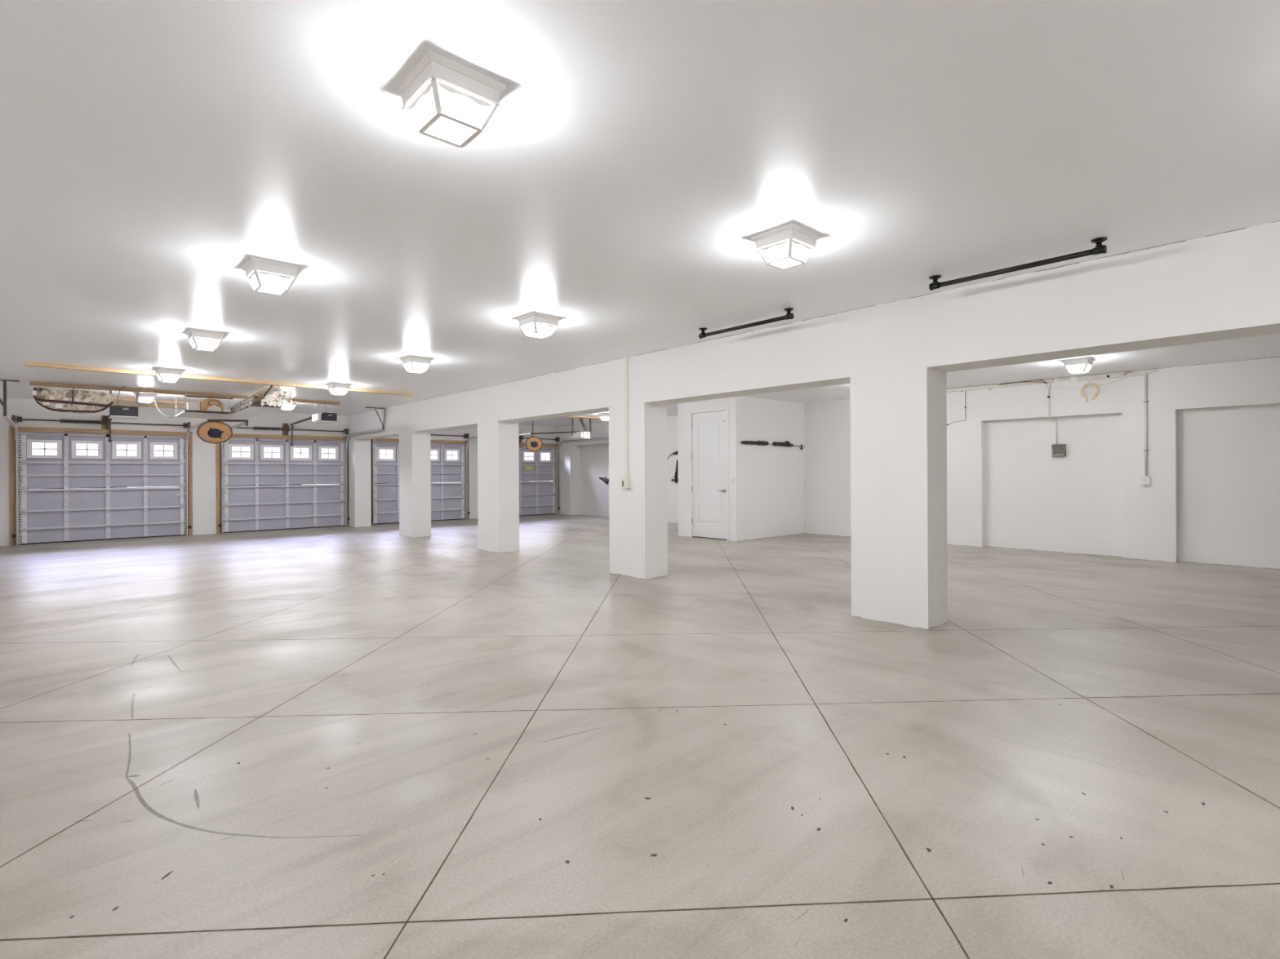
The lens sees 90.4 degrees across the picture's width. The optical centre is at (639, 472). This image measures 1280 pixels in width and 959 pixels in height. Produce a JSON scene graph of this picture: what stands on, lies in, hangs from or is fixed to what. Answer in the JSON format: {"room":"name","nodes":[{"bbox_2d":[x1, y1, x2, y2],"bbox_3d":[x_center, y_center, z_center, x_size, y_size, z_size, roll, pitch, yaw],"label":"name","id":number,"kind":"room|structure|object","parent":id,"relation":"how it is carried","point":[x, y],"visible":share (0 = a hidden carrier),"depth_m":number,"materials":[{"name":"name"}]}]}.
{"room":"residential garage","nodes":[
{"label":"residential garage","id":0,"kind":"room"},
{"bbox_2d":[0,397,557,546],"bbox_3d":[-6.923,-0.034,15.405,12.450,2.637,0.180,0,0,-42],"label":"wall","id":1,"kind":"structure","parent":0,"point":[204,453],"depth_m":13.23,"materials":[{"name":"white paint"}]},
{"bbox_2d":[0,379,19,545],"bbox_3d":[-10.168,-0.020,10.258,0.323,2.621,3.004,0,0,-42],"label":"door track","id":2,"kind":"object","parent":1,"relation":"attached to","point":[3,403],"visible":1,"depth_m":11.32,"materials":[{"name":"metal"}]},
{"bbox_2d":[9,425,14,545],"bbox_3d":[-11.214,0.236,11.362,0.090,2.140,0.038,0,0,-42],"label":"trim","id":3,"kind":"structure","parent":1,"relation":"attached to","point":[11,428],"depth_m":11.34,"materials":[{"name":"brown wood"}]},
{"bbox_2d":[11,414,190,429],"bbox_3d":[-10.229,-0.916,12.181,2.628,0.355,0.152,0,0,-42],"label":"shaft","id":4,"kind":"object","parent":1,"relation":"attached to","point":[104,421],"visible":0.98,"depth_m":12.10,"materials":[{"name":"metal"}]},
{"bbox_2d":[17,426,186,436],"bbox_3d":[-10.261,-0.781,12.232,2.488,0.085,0.038,0,0,-42],"label":"trim","id":5,"kind":"structure","parent":1,"relation":"attached to","point":[20,428],"depth_m":12.14,"materials":[{"name":"brown wood"}]},
{"bbox_2d":[18,431,186,545],"bbox_3d":[-10.264,0.284,12.248,2.456,2.035,0.082,0,0,-42],"label":"garage door","id":6,"kind":"structure","parent":1,"relation":"in","point":[66,496],"depth_m":12.17,"materials":[{"name":"white metal"}]},
{"bbox_2d":[187,431,192,535],"bbox_3d":[-9.294,0.227,13.105,0.090,2.140,0.038,0,0,-42],"label":"trim","id":7,"kind":"structure","parent":1,"relation":"attached to","point":[190,448],"depth_m":13.10,"materials":[{"name":"brown wood"}]},
{"bbox_2d":[186,420,207,535],"bbox_3d":[-8.448,0.179,12.137,0.088,2.206,2.532,0,0,-42],"label":"door track","id":8,"kind":"object","parent":1,"relation":"attached to","point":[188,526],"visible":0.98,"depth_m":13.03,"materials":[{"name":"metal"}]},
{"bbox_2d":[207,419,248,426],"bbox_3d":[-7.377,-0.899,11.378,0.618,0.112,0.035,0,0,-42],"label":"cross angle","id":9,"kind":"object","parent":8,"relation":"attached to","point":[224,420],"visible":0.93,"depth_m":11.41,"materials":[{"name":"metal"}]},
{"bbox_2d":[196,420,232,443],"bbox_3d":[-7.453,-0.704,11.135,0.522,0.385,0.390,0,0,-42],"label":"disc","id":10,"kind":"object","parent":9,"relation":"hanging from","point":[211,432],"visible":1,"depth_m":11.10,"materials":[{"name":"beige wood"}]},
{"bbox_2d":[216,443,221,533],"bbox_3d":[-8.918,0.225,13.445,0.090,2.140,0.038,0,0,-42],"label":"trim","id":11,"kind":"structure","parent":1,"relation":"attached to","point":[218,445],"depth_m":13.43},
{"bbox_2d":[217,422,245,533],"bbox_3d":[-8.037,0.177,12.510,0.088,2.206,2.532,0,0,-42],"label":"door track","id":12,"kind":"object","parent":1,"relation":"attached to","point":[220,525],"visible":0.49,"depth_m":13.41,"materials":[{"name":"metal"}]},
{"bbox_2d":[222,437,345,533],"bbox_3d":[-7.965,0.272,14.335,2.468,2.035,0.082,0,0,-42],"label":"garage door","id":13,"kind":"structure","parent":1,"relation":"in","point":[260,493],"depth_m":14.29,"materials":[{"name":"white metal"}]},
{"bbox_2d":[231,433,345,440],"bbox_3d":[-7.961,-0.793,14.319,2.500,0.085,0.038,0,0,-42],"label":"trim","id":14,"kind":"structure","parent":1,"relation":"attached to","point":[234,435],"depth_m":14.30,"materials":[{"name":"brown wood"}]},
{"bbox_2d":[237,422,349,435],"bbox_3d":[-7.929,-0.928,14.268,2.640,0.355,0.152,0,0,-42],"label":"shaft","id":15,"kind":"object","parent":1,"relation":"attached to","point":[285,428],"visible":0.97,"depth_m":14.24,"materials":[{"name":"metal"}]},
{"bbox_2d":[370,440,371,470],"bbox_3d":[-6.608,0.213,15.542,0.090,2.140,0.038,0,0,-42],"label":"trim","id":16,"kind":"structure","parent":1,"relation":"attached to","point":[371,441],"depth_m":15.54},
{"bbox_2d":[370,439,375,524],"bbox_3d":[-5.761,0.166,14.643,0.088,2.206,2.432,0,0,-42],"label":"door track","id":17,"kind":"object","parent":1,"relation":"attached to","point":[371,440],"visible":0.55,"depth_m":15.51,"materials":[{"name":"metal"}]},
{"bbox_2d":[372,438,465,444],"bbox_3d":[-5.660,-0.804,16.407,2.475,0.085,0.038,0,0,-42],"label":"trim","id":18,"kind":"structure","parent":1,"relation":"attached to","point":[388,440],"depth_m":16.65,"materials":[{"name":"brown wood"}]},
{"bbox_2d":[373,441,465,524],"bbox_3d":[-5.663,0.261,16.424,2.444,2.035,0.082,0,0,-42],"label":"garage door","id":19,"kind":"structure","parent":1,"relation":"in","point":[448,491],"depth_m":16.67,"materials":[{"name":"white metal"}]},
{"bbox_2d":[430,433,469,438],"bbox_3d":[-5.627,-0.939,16.356,2.615,0.355,0.152,0,0,-42],"label":"shaft","id":20,"kind":"object","parent":1,"relation":"attached to","point":[466,435],"visible":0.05,"depth_m":17.06,"materials":[{"name":"metal"}]},
{"bbox_2d":[465,440,469,519],"bbox_3d":[-4.697,0.203,17.276,0.090,2.140,0.038,0,0,-42],"label":"trim","id":21,"kind":"structure","parent":1,"relation":"attached to","point":[465,441],"depth_m":17.27,"materials":[{"name":"brown wood"}]},
{"bbox_2d":[465,435,477,519],"bbox_3d":[-3.885,0.141,16.345,0.088,2.236,2.432,0,0,-42],"label":"door track","id":22,"kind":"object","parent":1,"relation":"attached to","point":[476,437],"visible":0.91,"depth_m":17.19,"materials":[{"name":"metal"}]},
{"bbox_2d":[519,432,530,435],"bbox_3d":[-3.569,0.140,16.633,0.088,2.236,2.432,0,0,-42],"label":"door track","id":23,"kind":"object","parent":1,"relation":"attached to","point":[527,433],"visible":0.04,"depth_m":15.87,"materials":[{"name":"metal"}]},
{"bbox_2d":[519,445,555,515],"bbox_3d":[-3.467,0.250,18.416,2.454,2.035,0.082,0,0,-42],"label":"garage door","id":24,"kind":"structure","parent":1,"relation":"in","point":[535,498],"depth_m":18.80,"materials":[{"name":"white metal"}]},
{"bbox_2d":[519,442,556,446],"bbox_3d":[-3.464,-0.815,18.400,2.485,0.085,0.038,0,0,-42],"label":"trim","id":25,"kind":"structure","parent":1,"relation":"attached to","point":[520,443],"depth_m":18.96,"materials":[{"name":"brown wood"}]},
{"bbox_2d":[519,433,559,442],"bbox_3d":[-3.432,-0.950,18.349,2.625,0.355,0.152,0,0,-42],"label":"shaft","id":26,"kind":"object","parent":1,"relation":"attached to","point":[557,439],"visible":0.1,"depth_m":18.84,"materials":[{"name":"metal"}]},
{"bbox_2d":[555,443,557,514],"bbox_3d":[-2.515,0.193,19.256,0.043,2.140,0.038,0,0,-42],"label":"trim","id":27,"kind":"structure","parent":1,"relation":"attached to","point":[556,443],"depth_m":19.25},
{"bbox_2d":[399,431,431,537],"bbox_3d":[-4.515,0.240,12.737,0.372,2.065,0.666,0,0,-42],"label":"pillar","id":28,"kind":"structure","parent":0,"point":[415,447],"depth_m":12.53,"materials":[{"name":"white paint"}]},
{"bbox_2d":[477,421,519,553],"bbox_3d":[-2.300,0.229,10.296,0.372,2.065,0.674,0,0,-42],"label":"pillar","id":29,"kind":"structure","parent":0,"point":[498,442],"depth_m":10.09,"materials":[{"name":"white paint"}]},
{"bbox_2d":[608,402,667,579],"bbox_3d":[-0.027,0.218,7.790,0.372,2.065,0.660,0,0,-42],"label":"pillar","id":30,"kind":"structure","parent":0,"point":[638,513],"depth_m":7.59,"materials":[{"name":"white paint"}]},
{"bbox_2d":[621,478,631,488],"bbox_3d":[-0.170,0.134,7.630,0.059,0.116,0.124,0,0,-42],"label":"outlet box","id":31,"kind":"object","parent":30,"relation":"attached to","point":[625,482],"visible":1,"depth_m":7.60,"materials":[{"name":"white plastic"}]},
{"bbox_2d":[624,356,629,478],"bbox_3d":[-0.163,-0.655,7.639,0.030,1.462,0.056,0,0,-42],"label":"conduit","id":32,"kind":"object","parent":30,"relation":"attached to","point":[626,389],"visible":1,"depth_m":7.63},
{"bbox_2d":[0,514,1279,958],"bbox_3d":[-0.845,1.354,8.714,12.850,0.201,18.450,0,0,-42],"label":"floor","id":33,"kind":"structure","parent":0,"point":[375,741],"depth_m":2.79,"materials":[{"name":"concrete"}]},
{"bbox_2d":[0,0,1279,426],"bbox_3d":[-0.859,-1.483,8.714,12.850,0.200,18.450,0,0,-42],"label":"ceiling","id":34,"kind":"structure","parent":0,"point":[629,162],"depth_m":2.91,"materials":[{"name":"white paint"}]},
{"bbox_2d":[107,386,138,419],"bbox_3d":[-9.030,-1.097,11.013,0.373,0.498,3.181,0,0,-42],"label":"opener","id":35,"kind":"object","parent":34,"relation":"hanging from","point":[118,411],"visible":0.98,"depth_m":9.86,"materials":[{"name":"black plastic"}]},
{"bbox_2d":[108,418,111,442],"bbox_3d":[-10.141,-0.807,12.153,0.050,0.455,0.105,0,0,-42],"label":"release arm","id":36,"kind":"object","parent":35,"relation":"attached to","point":[109,420],"visible":0.97,"depth_m":12.15},
{"bbox_2d":[108,415,138,419],"bbox_3d":[-8.127,-0.863,9.992,0.338,0.022,0.444,0,0,-42],"label":"light","id":37,"kind":"object","parent":35,"relation":"attached to","point":[124,417],"depth_m":9.89,"materials":[{"name":"white plastic"}]},
{"bbox_2d":[133,391,156,403],"bbox_3d":[-8.394,-1.265,10.780,0.286,0.160,0.286,0,0,-42],"label":"lantern","id":38,"kind":"object","parent":34,"relation":"attached to","point":[144,397],"visible":0.78,"depth_m":10.71,"materials":[{"name":"white glass"}]},
{"bbox_2d":[112,402,186,408],"bbox_3d":[-9.737,-1.313,12.398,1.650,0.050,0.090,0,0,-42],"label":"board","id":39,"kind":"object","parent":34,"relation":"attached to","point":[113,403],"depth_m":12.47,"materials":[{"name":"brown wood"}]},
{"bbox_2d":[112,397,193,404],"bbox_3d":[-9.085,-1.322,11.679,1.650,0.040,0.090,0,0,-42],"label":"board","id":40,"kind":"object","parent":34,"relation":"attached to","point":[113,398],"depth_m":11.76,"materials":[{"name":"brown wood"}]},
{"bbox_2d":[154,399,177,417],"bbox_3d":[-8.363,-1.155,11.186,0.327,0.381,0.012,0,0,-42],"label":"hanging wire","id":41,"kind":"object","parent":34,"relation":"hanging from","point":[154,399],"visible":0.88,"depth_m":11.15,"materials":[{"name":"grey"}]},
{"bbox_2d":[154,367,183,382],"bbox_3d":[-6.217,-1.276,8.381,0.286,0.160,0.286,0,0,-42],"label":"lantern","id":42,"kind":"object","parent":34,"relation":"attached to","point":[164,375],"visible":1,"depth_m":8.30,"materials":[{"name":"white glass"}]},
{"bbox_2d":[30,381,339,404],"bbox_3d":[-7.432,-1.325,10.857,4.325,0.050,0.090,0,0,-42],"label":"board","id":43,"kind":"object","parent":34,"relation":"attached to","point":[34,384],"depth_m":10.36,"materials":[{"name":"brown wood"}]},
{"bbox_2d":[32,386,112,413],"bbox_3d":[-8.474,-1.089,9.508,0.888,0.406,0.479,0,0,-42],"label":"bundle","id":44,"kind":"object","parent":43,"relation":"hanging from","point":[65,401],"visible":1,"depth_m":9.36,"materials":[{"name":"fabric"}]},
{"bbox_2d":[185,328,225,351],"bbox_3d":[-4.255,-1.286,6.219,0.286,0.160,0.286,0,0,-42],"label":"lantern","id":45,"kind":"object","parent":34,"relation":"attached to","point":[199,340],"visible":1,"depth_m":6.15,"materials":[{"name":"white glass"}]},
{"bbox_2d":[25,361,412,395],"bbox_3d":[-5.734,-1.336,9.373,4.805,0.045,0.090,0,0,-42],"label":"board","id":46,"kind":"object","parent":34,"relation":"attached to","point":[27,363],"depth_m":8.96,"materials":[{"name":"brown wood"}]},
{"bbox_2d":[263,385,273,396],"bbox_3d":[-5.626,-1.248,9.622,0.182,0.188,0.044,0,0,21],"label":"arm","id":47,"kind":"object","parent":46,"relation":"attached to","point":[271,386],"visible":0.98,"depth_m":9.62},
{"bbox_2d":[174,386,281,419],"bbox_3d":[-6.987,-1.178,10.669,1.040,0.358,3.015,0,0,-42],"label":"shelf","id":48,"kind":"object","parent":34,"relation":"hanging from","point":[255,409],"visible":0.91,"depth_m":10.82,"materials":[{"name":"white"}]},
{"bbox_2d":[185,400,199,410],"bbox_3d":[-7.497,-1.115,10.629,0.190,0.177,0.190,0,0,-42],"label":"carton","id":49,"kind":"object","parent":48,"relation":"on","point":[191,406],"visible":0.76,"depth_m":10.58,"materials":[{"name":"white cardboard"}]},
{"bbox_2d":[184,394,232,399],"bbox_3d":[-7.293,-1.286,10.753,0.680,0.056,0.022,0,0,-42],"label":"rod","id":50,"kind":"object","parent":48,"relation":"hanging from","point":[228,397],"visible":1,"depth_m":10.75,"materials":[{"name":"metal"}]},
{"bbox_2d":[200,398,223,412],"bbox_3d":[-7.314,-1.140,10.822,0.330,0.225,0.290,0,0,-42],"label":"carton","id":51,"kind":"object","parent":48,"relation":"on","point":[209,404],"visible":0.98,"depth_m":10.72,"materials":[{"name":"beige cardboard"}]},
{"bbox_2d":[227,394,259,414],"bbox_3d":[-6.423,-1.082,10.278,0.160,0.206,1.774,0,0,-42],"label":"netting","id":52,"kind":"object","parent":48,"relation":"on","point":[247,402],"visible":1,"depth_m":10.09,"materials":[{"name":"grey fabric"}]},
{"bbox_2d":[239,385,282,405],"bbox_3d":[-6.259,-1.188,10.442,0.314,0.314,1.631,0,0,-42],"label":"roll","id":53,"kind":"object","parent":48,"relation":"on","point":[261,392],"visible":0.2,"depth_m":10.15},
{"bbox_2d":[261,390,292,408],"bbox_3d":[-5.627,-1.142,9.840,0.435,0.291,0.099,0,0,-42],"label":"netting","id":54,"kind":"object","parent":48,"relation":"hanging from","point":[280,398],"visible":1,"depth_m":9.86,"materials":[{"name":"white fabric"}]},
{"bbox_2d":[241,257,300,295],"bbox_3d":[-2.467,-1.295,4.249,0.286,0.160,0.286,0,0,-42],"label":"lantern","id":55,"kind":"object","parent":34,"relation":"attached to","point":[264,276],"visible":1,"depth_m":4.18,"materials":[{"name":"white glass"}]},
{"bbox_2d":[280,402,296,410],"bbox_3d":[-6.706,-1.274,12.083,0.286,0.160,0.286,0,0,-42],"label":"lantern","id":56,"kind":"object","parent":34,"relation":"attached to","point":[294,404],"visible":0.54,"depth_m":12.04,"materials":[{"name":"white metal"}]},
{"bbox_2d":[289,400,337,425],"bbox_3d":[-6.902,-1.183,13.113,0.358,0.459,2.931,0,0,-42],"label":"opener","id":57,"kind":"object","parent":34,"relation":"hanging from","point":[322,418],"visible":0.85,"depth_m":12.08,"materials":[{"name":"black plastic"}]},
{"bbox_2d":[290,426,293,446],"bbox_3d":[-7.816,-0.818,14.264,0.050,0.455,0.105,0,0,-42],"label":"release arm","id":58,"kind":"object","parent":57,"relation":"attached to","point":[292,427],"visible":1,"depth_m":14.25},
{"bbox_2d":[315,420,337,423],"bbox_3d":[-6.044,-0.969,12.220,0.278,0.022,0.444,0,0,-42],"label":"light","id":59,"kind":"object","parent":57,"relation":"attached to","point":[317,421],"depth_m":12.13,"materials":[{"name":"white plastic"}]},
{"bbox_2d":[326,382,351,395],"bbox_3d":[-4.657,-1.284,9.824,0.286,0.160,0.286,0,0,-42],"label":"lantern","id":60,"kind":"object","parent":34,"relation":"attached to","point":[335,388],"visible":1,"depth_m":9.75,"materials":[{"name":"white glass"}]},
{"bbox_2d":[400,355,433,373],"bbox_3d":[-2.694,-1.294,7.662,0.286,0.160,0.286,0,0,-42],"label":"lantern","id":61,"kind":"object","parent":34,"relation":"attached to","point":[415,364],"visible":1,"depth_m":7.59,"materials":[{"name":"white glass"}]},
{"bbox_2d":[395,49,506,147],"bbox_3d":[-0.680,-1.304,2.279,0.286,0.160,0.286,0,0,-42],"label":"lantern","id":62,"kind":"object","parent":34,"relation":"attached to","point":[448,101],"visible":1,"depth_m":2.21,"materials":[{"name":"white glass"}]},
{"bbox_2d":[525,420,542,451],"bbox_3d":[-2.657,-0.947,15.905,0.420,0.854,0.220,0,0,-16],"label":"disc","id":63,"kind":"object","parent":34,"relation":"hanging from","point":[532,443],"visible":0.99,"depth_m":15.88,"materials":[{"name":"beige wood"}]},
{"bbox_2d":[516,312,560,338],"bbox_3d":[-0.907,-1.302,5.692,0.286,0.160,0.286,0,0,-42],"label":"lantern","id":64,"kind":"object","parent":34,"relation":"attached to","point":[535,325],"visible":1,"depth_m":5.62,"materials":[{"name":"white glass"}]},
{"bbox_2d":[530,417,591,439],"bbox_3d":[-2.426,-1.101,16.887,0.526,0.551,3.368,0,0,-41],"label":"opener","id":65,"kind":"object","parent":34,"relation":"hanging from","point":[576,434],"visible":0.98,"depth_m":15.70,"materials":[{"name":"white plastic"}]},
{"bbox_2d":[573,437,590,439],"bbox_3d":[-1.452,-0.842,15.806,0.208,0.022,0.444,0,0,-42],"label":"light","id":66,"kind":"object","parent":65,"relation":"attached to","point":[573,437],"depth_m":15.69,"materials":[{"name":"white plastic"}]},
{"bbox_2d":[568,415,600,419],"bbox_3d":[-1.314,-1.365,15.801,1.000,0.030,0.160,0,0,-42],"label":"board","id":67,"kind":"object","parent":34,"relation":"attached to","point":[573,416],"visible":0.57,"depth_m":15.69,"materials":[{"name":"brown wood"}]},
{"bbox_2d":[597,413,608,421],"bbox_3d":[-0.789,-1.303,14.954,0.286,0.160,0.286,0,0,-42],"label":"lantern","id":68,"kind":"object","parent":34,"relation":"attached to","point":[603,416],"visible":0.7,"depth_m":14.86,"materials":[{"name":"white metal"}]},
{"bbox_2d":[698,307,794,338],"bbox_3d":[0.940,-1.347,5.779,0.080,0.090,1.061,0,0,-42],"label":"ceiling pipe","id":69,"kind":"object","parent":34,"relation":"attached to","point":[789,316],"visible":1,"depth_m":5.71,"materials":[{"name":"black metal"}]},
{"bbox_2d":[751,222,820,269],"bbox_3d":[0.861,-1.311,3.744,0.286,0.160,0.286,0,0,-42],"label":"lantern","id":70,"kind":"object","parent":34,"relation":"attached to","point":[791,245],"visible":1,"depth_m":3.68,"materials":[{"name":"white glass"}]},
{"bbox_2d":[928,236,1106,290],"bbox_3d":[2.435,-1.354,4.177,0.080,0.090,1.049,0,0,-42],"label":"ceiling pipe","id":71,"kind":"object","parent":34,"relation":"attached to","point":[1100,248],"visible":1,"depth_m":4.09,"materials":[{"name":"black metal"}]},
{"bbox_2d":[1062,357,1094,373],"bbox_3d":[5.521,-1.335,8.000,0.286,0.160,0.286,0,0,-42],"label":"lantern","id":72,"kind":"object","parent":34,"relation":"attached to","point":[1077,366],"visible":1,"depth_m":7.93,"materials":[{"name":"white glass"}]},
{"bbox_2d":[677,395,804,541],"bbox_3d":[2.035,-0.077,12.670,2.157,2.639,1.460,0,0,-42],"label":"wall","id":73,"kind":"structure","parent":0,"point":[766,495],"depth_m":12.10,"materials":[{"name":"white paint"}]},
{"bbox_2d":[688,406,729,541],"bbox_3d":[1.296,0.025,11.898,0.115,2.437,0.989,0,0,-42],"label":"door","id":74,"kind":"structure","parent":73,"relation":"in","point":[709,455],"depth_m":11.90,"materials":[{"name":"white paint"}]},
{"bbox_2d":[731,477,734,484],"bbox_3d":[1.675,0.154,11.456,0.010,0.114,0.070,0,0,-42],"label":"light switch","id":75,"kind":"object","parent":73,"relation":"attached to","point":[732,478],"visible":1,"depth_m":11.45,"materials":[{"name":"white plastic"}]},
{"bbox_2d":[741,440,770,445],"bbox_3d":[2.201,-0.546,11.791,1.010,0.086,0.086,0,0,-42],"label":"tool","id":76,"kind":"object","parent":73,"relation":"attached to","point":[758,442],"visible":1,"depth_m":11.72,"materials":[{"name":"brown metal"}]},
{"bbox_2d":[773,440,804,449],"bbox_3d":[2.941,-0.537,12.463,1.050,0.156,0.080,0,0,-42],"label":"tool","id":77,"kind":"object","parent":73,"relation":"attached to","point":[786,443],"visible":1,"depth_m":12.35,"materials":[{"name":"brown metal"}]},
{"bbox_2d":[347,220,1279,527],"bbox_3d":[-0.826,-0.064,8.669,0.372,2.637,17.950,0,0,-42],"label":"beam","id":78,"kind":"structure","parent":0,"point":[1226,285],"depth_m":4.92,"materials":[{"name":"white paint"}]},
{"bbox_2d":[345,407,386,525],"bbox_3d":[-6.173,-0.040,14.213,0.383,2.622,2.508,0,0,-34],"label":"door track","id":79,"kind":"object","parent":78,"relation":"attached to","point":[347,518],"visible":1,"depth_m":15.10,"materials":[{"name":"metal"}]},
{"bbox_2d":[849,367,947,630],"bbox_3d":[2.177,0.207,5.362,0.372,2.065,0.660,0,0,-42],"label":"pillar","id":80,"kind":"structure","parent":0,"point":[899,419],"depth_m":5.18,"materials":[{"name":"white paint"}]},
{"bbox_2d":[557,356,1279,568],"bbox_3d":[3.736,-0.087,12.809,0.552,2.637,17.950,0,0,-42],"label":"wall","id":81,"kind":"structure","parent":0,"point":[1212,495],"depth_m":9.34,"materials":[{"name":"white paint"}]},
{"bbox_2d":[555,436,608,514],"bbox_3d":[-1.688,0.140,18.339,0.088,2.216,2.432,0,0,-42],"label":"door track","id":82,"kind":"object","parent":81,"relation":"attached to","point":[606,437],"visible":1,"depth_m":19.17,"materials":[{"name":"metal"}]},
{"bbox_2d":[599,476,608,484],"bbox_3d":[-0.821,0.234,17.893,0.100,0.206,1.007,0,0,-42],"label":"tool","id":83,"kind":"object","parent":81,"relation":"attached to","point":[605,480],"visible":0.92,"depth_m":18.04,"materials":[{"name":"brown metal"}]},
{"bbox_2d":[666,450,678,483],"bbox_3d":[0.834,-0.138,15.546,0.100,0.788,0.647,0,0,-42],"label":"tool","id":84,"kind":"object","parent":81,"relation":"attached to","point":[676,480],"visible":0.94,"depth_m":15.46,"materials":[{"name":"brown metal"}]},
{"bbox_2d":[946,391,965,425],"bbox_3d":[5.305,-1.081,10.651,0.024,0.576,0.314,0,0,-42],"label":"wire","id":85,"kind":"object","parent":81,"relation":"attached to","point":[962,391],"visible":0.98,"depth_m":10.54,"materials":[{"name":"beige"}]},
{"bbox_2d":[946,377,1069,392],"bbox_3d":[5.504,-1.372,10.402,0.057,0.090,2.600,0,0,-42],"label":"wall raceway","id":86,"kind":"structure","parent":81,"relation":"attached to","point":[1051,380],"depth_m":10.05,"materials":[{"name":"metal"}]},
{"bbox_2d":[1045,383,1057,444],"bbox_3d":[6.273,-0.886,9.684,0.203,0.920,0.066,0,0,-26],"label":"conduit","id":87,"kind":"object","parent":81,"relation":"attached to","point":[1047,385],"visible":1,"depth_m":9.64,"materials":[{"name":"white plastic"}]},
{"bbox_2d":[1051,444,1066,456],"bbox_3d":[6.375,-0.336,9.665,0.066,0.182,0.174,0,0,-42],"label":"junction box","id":88,"kind":"object","parent":81,"relation":"attached to","point":[1057,450],"visible":1,"depth_m":9.64,"materials":[{"name":"beige metal"}]},
{"bbox_2d":[1049,377,1124,388],"bbox_3d":[6.525,-1.285,9.302,0.008,0.092,0.941,0,0,-42],"label":"wire","id":89,"kind":"object","parent":81,"relation":"attached to","point":[1123,378],"visible":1,"depth_m":9.38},
{"bbox_2d":[1080,380,1099,402],"bbox_3d":[6.543,-1.187,9.244,0.062,0.326,0.236,0,0,-42],"label":"coil","id":90,"kind":"object","parent":81,"relation":"attached to","point":[1097,391],"visible":1,"depth_m":9.23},
{"bbox_2d":[1076,368,1156,381],"bbox_3d":[6.758,-1.381,9.026,0.050,0.073,0.924,0,0,-42],"label":"wall raceway","id":91,"kind":"structure","parent":81,"relation":"attached to","point":[1131,373],"depth_m":9.02,"materials":[{"name":"white plastic"}]},
{"bbox_2d":[1140,475,1150,484],"bbox_3d":[6.987,0.111,8.780,0.053,0.116,0.104,0,0,-42],"label":"outlet box","id":92,"kind":"object","parent":81,"relation":"attached to","point":[1144,480],"visible":1,"depth_m":8.76,"materials":[{"name":"white plastic"}]},
{"bbox_2d":[1142,478,1146,483],"bbox_3d":[6.968,0.111,8.763,0.003,0.070,0.040,0,0,-42],"label":"socket","id":93,"kind":"object","parent":92,"relation":"attached to","point":[1144,480],"depth_m":8.76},
{"bbox_2d":[1142,372,1148,475],"bbox_3d":[6.992,-0.669,8.779,0.045,1.448,0.060,0,0,-42],"label":"conduit","id":94,"kind":"object","parent":81,"relation":"attached to","point":[1145,374],"visible":1,"depth_m":8.77,"materials":[{"name":"beige"}]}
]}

